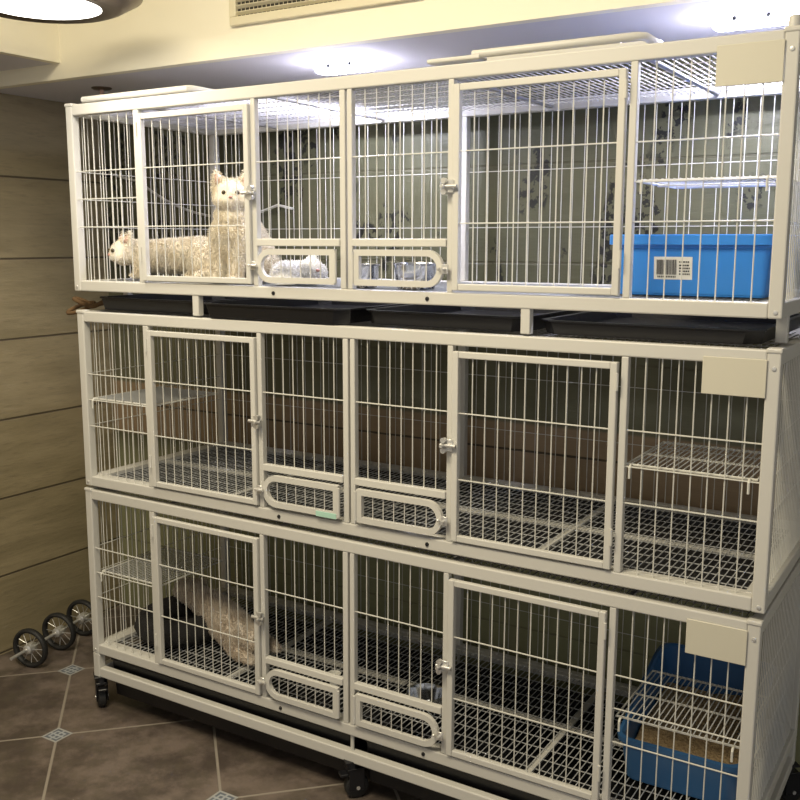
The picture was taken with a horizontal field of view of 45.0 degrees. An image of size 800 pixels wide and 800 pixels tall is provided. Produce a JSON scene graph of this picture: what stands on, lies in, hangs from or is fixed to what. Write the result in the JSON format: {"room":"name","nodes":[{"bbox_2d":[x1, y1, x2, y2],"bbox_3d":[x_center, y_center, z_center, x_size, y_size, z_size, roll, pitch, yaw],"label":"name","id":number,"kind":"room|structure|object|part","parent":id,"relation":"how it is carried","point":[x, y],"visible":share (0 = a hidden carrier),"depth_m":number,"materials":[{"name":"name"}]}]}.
{"room":"pet shop","nodes":[
{"label":"pet shop","id":0,"kind":"room"},
{"bbox_2d":[0,17,59,63],"bbox_3d":[-2.023,-1.100,1.300,0.030,0.678,3.755,6,11,31],"label":"trim","id":1,"kind":"structure","parent":0,"point":[35,41],"depth_m":2.83,"materials":[{"name":"beige paint"}]},
{"bbox_2d":[0,93,122,654],"bbox_3d":[-2.264,-0.248,1.888,0.100,2.750,4.260,6,11,31],"label":"wall","id":2,"kind":"structure","parent":0,"point":[44,557],"depth_m":3.45,"materials":[{"name":"wood"}]},
{"bbox_2d":[0,54,50,70],"bbox_3d":[-2.194,-0.796,1.455,0.370,0.028,3.755,6,11,31],"label":"trim","id":3,"kind":"structure","parent":2,"relation":"attached to","point":[7,62],"depth_m":2.94,"materials":[{"name":"white paint"}]},
{"bbox_2d":[229,0,410,26],"bbox_3d":[-0.197,-1.053,2.399,0.590,0.176,0.014,6,11,31],"label":"air vent","id":4,"kind":"object","parent":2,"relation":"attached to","point":[241,12],"visible":1,"depth_m":2.47,"materials":[{"name":"beige plastic"}]},
{"bbox_2d":[0,0,707,88],"bbox_3d":[0.684,-1.163,1.858,4.800,0.725,0.030,6,11,31],"label":"ceiling","id":5,"kind":"structure","parent":2,"relation":"attached to","point":[156,34],"depth_m":2.57,"materials":[{"name":"beige paint"}]},
{"bbox_2d":[0,605,799,799],"bbox_3d":[-0.193,1.347,0.922,4.900,0.080,4.360,6,11,31],"label":"floor","id":6,"kind":"structure","parent":0,"point":[57,742],"depth_m":2.77,"materials":[{"name":"brown stone"}]},
{"bbox_2d":[10,599,91,666],"bbox_3d":[-1.224,0.828,3.407,0.138,0.138,0.425,3,10,19],"label":"wheel","id":7,"kind":"object","parent":6,"relation":"on","point":[58,631],"visible":0.95,"depth_m":3.41,"materials":[{"name":"black rubber"}]},
{"bbox_2d":[84,486,799,799],"bbox_3d":[0.037,0.654,2.714,1.998,0.719,0.667,6,11,31],"label":"cage","id":8,"kind":"object","parent":6,"relation":"on","point":[736,639],"visible":0.72,"depth_m":2.46,"materials":[{"name":"white metal"}]},
{"bbox_3d":[-0.930,0.520,2.947,0.030,0.524,0.030,6,11,31],"label":"corner post","id":9,"kind":"part","parent":8,"relation":"part of","materials":[{"name":"grey metal"}]},
{"bbox_3d":[-0.932,0.817,2.997,0.026,0.078,0.026,6,11,31],"label":"post","id":10,"kind":"part","parent":8,"relation":"part of","materials":[{"name":"grey metal"}]},
{"bbox_3d":[-0.779,0.798,3.246,0.024,0.030,0.558,6,11,31],"label":"rail","id":11,"kind":"part","parent":8,"relation":"part of","materials":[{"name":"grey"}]},
{"bbox_3d":[-0.819,0.534,2.877,0.242,0.464,0.006,6,11,31],"label":"wire panel","id":12,"kind":"part","parent":8,"relation":"part of","materials":[{"name":"grey metal"}]},
{"bbox_3d":[-0.709,0.546,2.812,0.019,0.460,0.018,6,11,31],"label":"divider post","id":13,"kind":"part","parent":8,"relation":"part of","materials":[{"name":"grey metal"}]},
{"bbox_2d":[100,547,222,585],"bbox_3d":[-0.738,0.525,2.985,0.248,0.030,0.284,6,11,31],"label":"wire shelf","id":14,"kind":"object","parent":8,"relation":"attached to","point":[173,550],"visible":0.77,"depth_m":2.98,"materials":[{"name":"grey metal"}]},
{"bbox_3d":[-0.779,0.724,3.233,0.024,0.030,0.558,6,11,31],"label":"rail","id":15,"kind":"part","parent":8,"relation":"part of","materials":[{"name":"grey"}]},
{"bbox_2d":[134,595,213,647],"bbox_3d":[-0.678,0.695,3.059,0.296,0.084,0.333,6,11,31],"label":"pet bed","id":16,"kind":"object","parent":8,"relation":"in","point":[173,602],"visible":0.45,"depth_m":2.94,"materials":[{"name":"black fabric"}]},
{"bbox_2d":[175,615,196,619],"bbox_3d":[-0.678,0.723,3.064,0.200,0.026,0.236,6,11,31],"label":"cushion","id":17,"kind":"object","parent":16,"relation":"on","point":[181,617],"depth_m":3.12,"materials":[{"name":"black fabric"}]},
{"bbox_2d":[171,576,282,665],"bbox_3d":[-0.560,0.667,3.016,0.165,0.147,0.530,-8,13,-42],"label":"cat","id":18,"kind":"object","parent":16,"relation":"on","point":[189,581],"visible":0.74,"depth_m":2.92},
{"bbox_3d":[-0.541,0.569,2.700,0.383,0.443,0.016,6,11,31],"label":"door","id":19,"kind":"part","parent":8,"relation":"part of","materials":[{"name":"grey metal"}]},
{"bbox_3d":[-0.625,0.440,3.439,0.030,0.524,0.030,6,11,31],"label":"corner post","id":20,"kind":"part","parent":8,"relation":"part of","materials":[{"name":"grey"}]},
{"bbox_3d":[-0.364,0.582,2.604,0.014,0.460,0.018,6,11,31],"label":"divider post","id":21,"kind":"part","parent":8,"relation":"part of","materials":[{"name":"grey metal"}]},
{"bbox_2d":[111,606,442,770],"bbox_3d":[-0.371,0.860,2.999,0.917,0.118,0.545,6,11,31],"label":"tray","id":22,"kind":"object","parent":8,"relation":"attached to","point":[185,711],"visible":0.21,"depth_m":2.95,"materials":[{"name":"black plastic"}]},
{"bbox_2d":[117,447,445,517],"bbox_3d":[-0.365,0.252,2.900,0.920,0.026,0.550,6,11,31],"label":"tray","id":23,"kind":"object","parent":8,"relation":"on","point":[375,515],"visible":0.11,"depth_m":2.97,"materials":[{"name":"black plastic"}]},
{"bbox_3d":[-0.252,0.713,2.551,0.253,0.018,0.017,6,11,31],"label":"feed panel","id":24,"kind":"part","parent":8,"relation":"part of","materials":[{"name":"grey metal"}]},
{"bbox_3d":[-0.114,0.925,2.507,1.892,0.030,0.024,6,11,31],"label":"rail","id":25,"kind":"part","parent":8,"relation":"part of","materials":[{"name":"grey metal"}]},
{"bbox_2d":[329,670,340,685],"bbox_3d":[-0.184,0.781,2.707,0.038,0.034,0.038,6,11,31],"label":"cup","id":26,"kind":"object","parent":8,"relation":"in","point":[337,672],"visible":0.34,"depth_m":2.71,"materials":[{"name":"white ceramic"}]},
{"bbox_3d":[-0.135,0.606,2.465,0.016,0.460,0.018,6,11,31],"label":"divider post","id":27,"kind":"part","parent":8,"relation":"part of","materials":[{"name":"grey metal"}]},
{"bbox_3d":[-0.114,0.850,2.494,1.892,0.030,0.024,6,11,31],"label":"rail","id":28,"kind":"part","parent":8,"relation":"part of","materials":[{"name":"grey metal"}]},
{"bbox_3d":[-0.117,0.608,2.455,0.014,0.460,0.018,6,11,31],"label":"divider post","id":29,"kind":"part","parent":8,"relation":"part of","materials":[{"name":"grey metal"}]},
{"bbox_3d":[-0.005,0.739,2.403,0.253,0.018,0.017,6,11,31],"label":"feed panel","id":30,"kind":"part","parent":8,"relation":"part of","materials":[{"name":"grey metal"}]},
{"bbox_3d":[-0.111,0.367,2.414,1.892,0.030,0.024,6,11,31],"label":"rail","id":31,"kind":"part","parent":8,"relation":"part of","materials":[{"name":"grey metal"}]},
{"bbox_2d":[406,683,441,715],"bbox_3d":[0.070,0.799,2.571,0.108,0.048,0.108,6,11,31],"label":"steel bowl","id":32,"kind":"object","parent":8,"relation":"in","point":[425,687],"visible":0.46,"depth_m":2.61,"materials":[{"name":"silver metal"}]},
{"bbox_2d":[76,309,799,613],"bbox_3d":[0.039,0.040,2.598,1.948,0.524,0.642,6,11,31],"label":"cage","id":33,"kind":"object","parent":8,"relation":"on","point":[752,372],"visible":0.83,"depth_m":2.32,"materials":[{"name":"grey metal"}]},
{"bbox_2d":[66,296,103,314],"bbox_3d":[-0.936,-0.283,2.907,0.180,0.056,0.074,6,11,31],"label":"rope loop","id":34,"kind":"object","parent":33,"relation":"attached to","point":[81,302],"visible":0.78,"depth_m":2.90,"materials":[{"name":"brown fabric"}]},
{"bbox_3d":[-0.924,-0.005,2.858,0.030,0.524,0.030,6,11,31],"label":"corner post","id":35,"kind":"part","parent":33,"relation":"part of","materials":[{"name":"grey metal"}]},
{"bbox_3d":[-0.771,-0.284,3.065,0.024,0.030,0.558,6,11,31],"label":"rail","id":36,"kind":"part","parent":33,"relation":"part of","materials":[{"name":"grey metal"}]},
{"bbox_3d":[-0.813,0.009,2.788,0.242,0.464,0.005,6,11,31],"label":"wire panel","id":37,"kind":"part","parent":33,"relation":"part of","materials":[{"name":"grey metal"}]},
{"bbox_3d":[-0.703,0.020,2.723,0.019,0.460,0.018,6,11,31],"label":"divider post","id":38,"kind":"part","parent":33,"relation":"part of","materials":[{"name":"grey metal"}]},
{"bbox_2d":[92,386,217,407],"bbox_3d":[-0.737,0.000,2.899,0.248,0.030,0.284,6,11,31],"label":"wire shelf","id":39,"kind":"object","parent":33,"relation":"attached to","point":[175,391],"visible":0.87,"depth_m":2.88,"materials":[{"name":"grey metal"}]},
{"bbox_3d":[-0.772,0.199,3.144,0.024,0.030,0.558,6,11,31],"label":"rail","id":40,"kind":"part","parent":33,"relation":"part of","materials":[{"name":"grey metal"}]},
{"bbox_3d":[-0.535,0.042,2.611,0.383,0.443,0.016,6,11,31],"label":"door","id":41,"kind":"part","parent":33,"relation":"part of","materials":[{"name":"grey metal"}]},
{"bbox_3d":[-0.619,-0.085,3.350,0.030,0.524,0.030,6,11,31],"label":"corner post","id":42,"kind":"part","parent":33,"relation":"part of","materials":[{"name":"grey metal"}]},
{"bbox_3d":[-0.358,0.055,2.514,0.014,0.460,0.018,6,11,31],"label":"divider post","id":43,"kind":"part","parent":33,"relation":"part of","materials":[{"name":"grey metal"}]},
{"bbox_3d":[-0.246,0.185,2.461,0.253,0.018,0.017,6,11,31],"label":"feed panel","id":44,"kind":"part","parent":33,"relation":"part of","materials":[{"name":"grey metal"}]},
{"bbox_2d":[204,298,408,323],"bbox_3d":[-0.188,-0.257,2.667,0.475,0.036,0.567,6,11,31],"label":"tray","id":45,"kind":"object","parent":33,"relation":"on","point":[314,311],"visible":0.56,"depth_m":2.46,"materials":[{"name":"black plastic"}]},
{"bbox_3d":[-0.129,0.078,2.376,0.016,0.460,0.018,6,11,31],"label":"divider post","id":46,"kind":"part","parent":33,"relation":"part of","materials":[{"name":"grey metal"}]},
{"bbox_3d":[-0.111,0.079,2.365,0.014,0.460,0.018,6,11,31],"label":"divider post","id":47,"kind":"part","parent":33,"relation":"part of","materials":[{"name":"grey metal"}]},
{"bbox_3d":[0.001,0.210,2.312,0.253,0.018,0.017,6,11,31],"label":"feed panel","id":48,"kind":"part","parent":33,"relation":"part of","materials":[{"name":"grey metal"}]},
{"bbox_3d":[-0.107,0.321,2.404,1.892,0.030,0.024,6,11,31],"label":"rail","id":49,"kind":"part","parent":33,"relation":"part of","materials":[{"name":"grey metal"}]},
{"bbox_3d":[-0.106,-0.162,2.325,1.892,0.030,0.024,6,11,31],"label":"rail","id":50,"kind":"part","parent":33,"relation":"part of","materials":[{"name":"grey metal"}]},
{"bbox_2d":[64,14,799,342],"bbox_3d":[0.036,-0.516,2.509,1.948,0.600,0.642,6,11,31],"label":"cage","id":51,"kind":"object","parent":33,"relation":"on","point":[766,63],"visible":0.95,"depth_m":2.27,"materials":[{"name":"white metal"}]},
{"bbox_3d":[-0.927,-0.576,2.767,0.030,0.524,0.030,6,11,31],"label":"corner post","id":52,"kind":"part","parent":51,"relation":"part of","materials":[{"name":"grey metal"}]},
{"bbox_3d":[-0.816,-0.563,2.697,0.242,0.464,0.005,6,11,31],"label":"wire panel","id":53,"kind":"part","parent":51,"relation":"part of","materials":[{"name":"grey metal"}]},
{"bbox_3d":[-0.706,-0.552,2.631,0.019,0.460,0.018,6,11,31],"label":"divider post","id":54,"kind":"part","parent":51,"relation":"part of","materials":[{"name":"grey metal"}]},
{"bbox_3d":[-0.774,-0.856,2.973,0.024,0.030,0.558,6,11,31],"label":"rail","id":55,"kind":"part","parent":51,"relation":"part of","materials":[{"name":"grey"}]},
{"bbox_2d":[81,85,214,102],"bbox_3d":[-0.677,-0.837,2.672,0.417,0.018,0.161,6,11,31],"label":"frame","id":56,"kind":"object","parent":51,"relation":"on","point":[185,88],"visible":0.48,"depth_m":2.59,"materials":[{"name":"grey metal"}]},
{"bbox_2d":[107,230,209,279],"bbox_3d":[-0.659,-0.417,2.783,0.384,0.142,0.184,3,10,15],"label":"cat","id":57,"kind":"object","parent":51,"relation":"in","point":[127,239],"visible":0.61,"depth_m":2.76},
{"bbox_2d":[100,294,253,313],"bbox_3d":[-0.577,-0.302,2.938,0.425,0.036,0.535,6,11,31],"label":"tray","id":58,"kind":"object","parent":51,"relation":"attached to","point":[164,303],"visible":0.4,"depth_m":2.75,"materials":[{"name":"black plastic"}]},
{"bbox_3d":[-0.537,-0.530,2.520,0.383,0.443,0.016,6,11,31],"label":"door","id":59,"kind":"part","parent":51,"relation":"part of","materials":[{"name":"grey metal"}]},
{"bbox_3d":[-0.622,-0.656,3.258,0.030,0.524,0.030,6,11,31],"label":"corner post","id":60,"kind":"part","parent":51,"relation":"part of","materials":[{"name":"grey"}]},
{"bbox_2d":[207,169,279,281],"bbox_3d":[-0.408,-0.482,2.677,0.204,0.304,0.358,4,10,22],"label":"cat","id":61,"kind":"object","parent":51,"relation":"in","point":[222,189],"visible":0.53,"depth_m":2.54},
{"bbox_3d":[-0.361,-0.517,2.423,0.014,0.460,0.018,6,11,31],"label":"divider post","id":62,"kind":"part","parent":51,"relation":"part of","materials":[{"name":"grey metal"}]},
{"bbox_3d":[-0.248,-0.387,2.370,0.253,0.018,0.017,6,11,31],"label":"feed panel","id":63,"kind":"part","parent":51,"relation":"part of","materials":[{"name":"grey metal"}]},
{"bbox_2d":[269,255,328,285],"bbox_3d":[-0.264,-0.339,2.501,0.154,0.083,0.154,3,10,20],"label":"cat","id":64,"kind":"object","parent":51,"relation":"in","point":[315,263],"visible":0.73,"depth_m":2.46},
{"bbox_3d":[-0.131,-0.494,2.284,0.016,0.460,0.018,6,11,31],"label":"divider post","id":65,"kind":"part","parent":51,"relation":"part of","materials":[{"name":"grey metal"}]},
{"bbox_3d":[-0.114,-0.492,2.273,0.014,0.460,0.018,6,11,31],"label":"divider post","id":66,"kind":"part","parent":51,"relation":"part of","materials":[{"name":"grey metal"}]},
{"bbox_2d":[356,263,380,287],"bbox_3d":[-0.092,-0.309,2.396,0.091,0.058,0.091,6,11,31],"label":"steel bowl","id":67,"kind":"object","parent":51,"relation":"in","point":[365,267],"visible":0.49,"depth_m":2.36,"materials":[{"name":"silver metal"}]},
{"bbox_3d":[-0.002,-0.362,2.221,0.253,0.018,0.017,6,11,31],"label":"feed panel","id":68,"kind":"part","parent":51,"relation":"part of","materials":[{"name":"grey metal"}]},
{"bbox_2d":[393,262,435,289],"bbox_3d":[0.038,-0.298,2.322,0.117,0.062,0.117,6,11,31],"label":"steel bowl","id":69,"kind":"object","parent":51,"relation":"in","point":[420,267],"visible":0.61,"depth_m":2.28,"materials":[{"name":"silver metal"}]},
{"bbox_3d":[-0.109,-0.250,2.313,1.892,0.030,0.024,6,11,31],"label":"rail","id":70,"kind":"part","parent":51,"relation":"part of","materials":[{"name":"grey metal"}]},
{"bbox_3d":[-0.109,-0.734,2.233,1.892,0.030,0.024,6,11,31],"label":"rail","id":71,"kind":"part","parent":51,"relation":"part of","materials":[{"name":"grey metal"}]},
{"bbox_3d":[0.115,-0.469,2.135,0.014,0.460,0.018,6,11,31],"label":"divider post","id":72,"kind":"part","parent":51,"relation":"part of","materials":[{"name":"grey metal"}]},
{"bbox_3d":[0.183,-0.574,2.772,0.026,0.460,0.022,6,11,31],"label":"post","id":73,"kind":"part","parent":51,"relation":"part of","materials":[{"name":"grey metal"}]},
{"bbox_2d":[366,304,585,331],"bbox_3d":[0.229,-0.220,2.449,0.438,0.034,0.540,6,11,31],"label":"tray","id":74,"kind":"object","parent":51,"relation":"attached to","point":[438,316],"visible":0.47,"depth_m":2.26,"materials":[{"name":"black plastic"}]},
{"bbox_3d":[0.196,-0.814,2.725,1.892,0.030,0.024,6,11,31],"label":"rail","id":75,"kind":"part","parent":51,"relation":"part of","materials":[{"name":"grey metal"}]},
{"bbox_3d":[0.282,-0.447,2.024,0.383,0.443,0.016,6,11,31],"label":"door","id":76,"kind":"part","parent":51,"relation":"part of","materials":[{"name":"grey metal"}]},
{"bbox_2d":[427,32,677,65],"bbox_3d":[0.328,-0.751,2.104,0.501,0.038,0.250,6,11,31],"label":"frame","id":77,"kind":"object","parent":51,"relation":"on","point":[615,40],"visible":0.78,"depth_m":2.01,"materials":[{"name":"grey metal"}]},
{"bbox_3d":[0.196,-0.330,2.804,1.892,0.030,0.024,6,11,31],"label":"rail","id":78,"kind":"part","parent":51,"relation":"part of","materials":[{"name":"grey metal"}]},
{"bbox_3d":[0.462,-0.434,1.926,0.015,0.460,0.018,6,11,31],"label":"divider post","id":79,"kind":"part","parent":51,"relation":"part of","materials":[{"name":"grey metal"}]},
{"bbox_2d":[541,311,799,343],"bbox_3d":[0.632,-0.174,2.191,0.471,0.030,0.526,6,11,31],"label":"tray","id":80,"kind":"object","parent":51,"relation":"attached to","point":[710,329],"visible":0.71,"depth_m":2.04,"materials":[{"name":"black plastic"}]},
{"bbox_2d":[610,234,798,298],"bbox_3d":[0.685,-0.301,2.140,0.348,0.128,0.374,6,11,31],"label":"box","id":81,"kind":"object","parent":51,"relation":"in","point":[745,242],"visible":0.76,"depth_m":1.98,"materials":[{"name":"blue plastic"}]},
{"bbox_3d":[0.582,-0.422,1.852,0.272,0.464,0.005,6,11,31],"label":"wire panel","id":82,"kind":"part","parent":51,"relation":"part of","materials":[{"name":"grey metal"}]},
{"bbox_2d":[637,175,798,193],"bbox_3d":[0.651,-0.432,1.968,0.265,0.030,0.284,6,11,31],"label":"wire shelf","id":83,"kind":"object","parent":51,"relation":"attached to","point":[715,184],"visible":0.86,"depth_m":1.98,"materials":[{"name":"grey metal"}]},
{"bbox_3d":[0.640,-0.616,1.769,0.120,0.074,0.003,6,11,31],"label":"card plate","id":84,"kind":"part","parent":51,"relation":"part of","materials":[{"name":"beige metal"}]},
{"bbox_3d":[0.709,-0.412,1.779,0.030,0.524,0.030,6,11,31],"label":"corner post","id":85,"kind":"part","parent":51,"relation":"part of","materials":[{"name":"grey metal"}]},
{"bbox_3d":[0.861,-0.208,2.064,0.024,0.030,0.558,6,11,31],"label":"rail","id":86,"kind":"part","parent":51,"relation":"part of","materials":[{"name":"grey metal"}]},
{"bbox_3d":[0.117,0.102,2.227,0.014,0.460,0.018,6,11,31],"label":"divider post","id":87,"kind":"part","parent":33,"relation":"part of","materials":[{"name":"grey metal"}]},
{"bbox_3d":[0.186,-0.002,2.864,0.026,0.460,0.022,6,11,31],"label":"post","id":88,"kind":"part","parent":33,"relation":"part of","materials":[{"name":"grey metal"}]},
{"bbox_3d":[0.198,0.241,2.896,1.892,0.030,0.024,6,11,31],"label":"rail","id":89,"kind":"part","parent":33,"relation":"part of","materials":[{"name":"grey metal"}]},
{"bbox_3d":[0.285,0.124,2.116,0.383,0.443,0.016,6,11,31],"label":"door","id":90,"kind":"part","parent":33,"relation":"part of","materials":[{"name":"grey metal"}]},
{"bbox_2d":[376,482,785,589],"bbox_3d":[0.443,0.333,2.412,0.952,0.026,0.550,6,11,31],"label":"tray","id":91,"kind":"object","parent":33,"relation":"attached to","point":[708,569],"visible":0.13,"depth_m":2.45,"materials":[{"name":"black plastic"}]},
{"bbox_3d":[0.464,0.137,2.017,0.015,0.460,0.018,6,11,31],"label":"divider post","id":92,"kind":"part","parent":33,"relation":"part of","materials":[{"name":"grey metal"}]},
{"bbox_3d":[0.585,0.149,1.944,0.272,0.464,0.005,6,11,31],"label":"wire panel","id":93,"kind":"part","parent":33,"relation":"part of","materials":[{"name":"grey metal"}]},
{"bbox_2d":[627,441,782,493],"bbox_3d":[0.650,0.140,2.061,0.265,0.030,0.284,6,11,31],"label":"wire shelf","id":94,"kind":"object","parent":33,"relation":"attached to","point":[629,463],"visible":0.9,"depth_m":2.04,"materials":[{"name":"grey metal"}]},
{"bbox_3d":[0.643,-0.044,1.861,0.120,0.074,0.003,6,11,31],"label":"card plate","id":95,"kind":"part","parent":33,"relation":"part of","materials":[{"name":"beige metal"}]},
{"bbox_3d":[0.711,0.160,1.870,0.030,0.524,0.030,6,11,31],"label":"corner post","id":96,"kind":"part","parent":33,"relation":"part of","materials":[{"name":"grey metal"}]},
{"bbox_3d":[0.863,0.364,2.156,0.024,0.030,0.558,6,11,31],"label":"rail","id":97,"kind":"part","parent":33,"relation":"part of","materials":[{"name":"grey metal"}]},
{"bbox_3d":[0.864,-0.120,2.077,0.024,0.030,0.558,6,11,31],"label":"rail","id":98,"kind":"part","parent":33,"relation":"part of","materials":[{"name":"grey metal"}]},
{"bbox_3d":[0.199,-0.242,2.816,1.892,0.030,0.024,6,11,31],"label":"rail","id":99,"kind":"part","parent":33,"relation":"part of","materials":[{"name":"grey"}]},
{"bbox_3d":[0.112,0.632,2.317,0.014,0.460,0.018,6,11,31],"label":"divider post","id":100,"kind":"part","parent":8,"relation":"part of","materials":[{"name":"grey metal"}]},
{"bbox_3d":[0.180,0.527,2.953,0.026,0.460,0.022,6,11,31],"label":"post","id":101,"kind":"part","parent":8,"relation":"part of","materials":[{"name":"grey metal"}]},
{"bbox_3d":[0.191,0.770,2.986,1.892,0.030,0.024,6,11,31],"label":"rail","id":102,"kind":"part","parent":8,"relation":"part of","materials":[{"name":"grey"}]},
{"bbox_3d":[0.279,0.655,2.206,0.383,0.443,0.016,6,11,31],"label":"door","id":103,"kind":"part","parent":8,"relation":"part of","materials":[{"name":"grey metal"}]},
{"bbox_2d":[365,663,766,799],"bbox_3d":[0.435,0.941,2.513,0.918,0.118,0.545,6,11,31],"label":"tray","id":104,"kind":"object","parent":8,"relation":"attached to","point":[507,792],"visible":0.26,"depth_m":2.68,"materials":[{"name":"black plastic"}]},
{"bbox_3d":[0.458,0.669,2.107,0.015,0.460,0.018,6,11,31],"label":"divider post","id":105,"kind":"part","parent":8,"relation":"part of","materials":[{"name":"grey metal"}]},
{"bbox_3d":[0.579,0.682,2.034,0.272,0.464,0.006,6,11,31],"label":"wire panel","id":106,"kind":"part","parent":8,"relation":"part of","materials":[{"name":"grey metal"}]},
{"bbox_2d":[615,670,763,761],"bbox_3d":[0.649,0.696,2.152,0.265,0.030,0.284,6,11,31],"label":"wire shelf","id":107,"kind":"object","parent":8,"relation":"attached to","point":[652,671],"visible":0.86,"depth_m":2.14,"materials":[{"name":"grey metal"}]},
{"bbox_2d":[618,642,776,799],"bbox_3d":[0.715,0.767,2.316,0.287,0.200,0.389,6,11,31],"label":"box","id":108,"kind":"object","parent":8,"relation":"in","point":[670,652],"visible":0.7,"depth_m":2.30,"materials":[{"name":"blue plastic"}]},
{"bbox_3d":[0.638,0.488,1.951,0.120,0.074,0.003,6,11,31],"label":"card plate","id":109,"kind":"part","parent":8,"relation":"part of","materials":[{"name":"beige metal"}]},
{"bbox_3d":[0.705,0.693,1.960,0.030,0.524,0.030,6,11,31],"label":"corner post","id":110,"kind":"part","parent":8,"relation":"part of","materials":[{"name":"grey metal"}]},
{"bbox_3d":[0.857,0.897,2.247,0.024,0.030,0.558,6,11,31],"label":"rail","id":111,"kind":"part","parent":8,"relation":"part of","materials":[{"name":"grey metal"}]},
{"bbox_3d":[0.859,0.413,2.166,0.024,0.030,0.558,6,11,31],"label":"rail","id":112,"kind":"part","parent":8,"relation":"part of","materials":[{"name":"grey metal"}]},
{"bbox_3d":[0.856,0.972,2.259,0.024,0.030,0.558,6,11,31],"label":"rail","id":113,"kind":"part","parent":8,"relation":"part of","materials":[{"name":"grey metal"}]},
{"bbox_3d":[1.009,0.910,2.501,0.026,0.078,0.026,6,11,31],"label":"post","id":114,"kind":"part","parent":8,"relation":"part of","materials":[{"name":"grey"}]},
{"bbox_3d":[1.010,0.613,2.452,0.030,0.524,0.030,6,11,31],"label":"corner post","id":115,"kind":"part","parent":8,"relation":"part of","materials":[{"name":"grey metal"}]},
{"bbox_2d":[101,55,799,771],"bbox_3d":[0.922,-0.341,2.486,4.900,2.750,0.100,6,11,31],"label":"wall","id":116,"kind":"structure","parent":0,"point":[753,110],"depth_m":2.89,"materials":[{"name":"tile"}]},
{"bbox_2d":[91,86,111,94],"bbox_3d":[-0.958,-0.986,3.102,0.064,0.032,0.064,6,11,31],"label":"fitting","id":117,"kind":"object","parent":116,"relation":"attached to","point":[101,89],"visible":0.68,"depth_m":3.09,"materials":[{"name":"brown metal"}]},
{"bbox_3d":[-0.958,-0.999,3.100,0.064,0.006,0.064,6,11,31],"label":"plate","id":118,"kind":"part","parent":117,"relation":"part of","materials":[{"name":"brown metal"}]},
{"bbox_2d":[99,167,292,216],"bbox_3d":[-0.728,-0.728,3.364,0.886,0.191,0.030,6,11,31],"label":"cable","id":119,"kind":"object","parent":116,"relation":"attached to","point":[107,172],"visible":0.5,"depth_m":3.42,"materials":[{"name":"grey plastic"}]},
{"bbox_2d":[315,57,375,75],"bbox_3d":[-0.151,-0.910,2.637,0.170,0.028,0.065,6,11,31],"label":"led light","id":120,"kind":"object","parent":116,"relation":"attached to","point":[363,64],"visible":1,"depth_m":2.61,"materials":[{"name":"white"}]},
{"bbox_2d":[0,0,799,103],"bbox_3d":[0.815,-0.855,2.127,4.800,0.030,0.475,6,11,31],"label":"ceiling","id":121,"kind":"structure","parent":116,"relation":"attached to","point":[686,21],"depth_m":2.46,"materials":[{"name":"white paint"}]},
{"bbox_2d":[711,6,798,31],"bbox_3d":[0.759,-0.816,2.070,0.170,0.028,0.065,6,11,31],"label":"led light","id":122,"kind":"object","parent":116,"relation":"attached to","point":[778,16],"visible":0.87,"depth_m":2.05,"materials":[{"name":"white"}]},
{"bbox_3d":[-0.215,-1.350,0.437,4.900,0.100,4.260,6,11,31],"label":"ceiling","id":123,"kind":"structure","parent":0,"visible":0},
{"bbox_2d":[0,0,142,23],"bbox_3d":[-0.866,-1.273,2.294,0.490,0.654,0.490,6,11,31],"label":"pendant lamp","id":124,"kind":"object","parent":123,"relation":"hanging from","point":[39,11],"visible":1,"depth_m":2.38,"materials":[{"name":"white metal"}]},
{"bbox_2d":[0,0,101,19],"bbox_3d":[-0.866,-0.955,2.346,0.298,0.010,0.298,6,11,31],"label":"diffuser","id":125,"kind":"object","parent":124,"relation":"attached to","point":[11,9],"depth_m":2.36,"materials":[{"name":"white plastic"}]}
]}

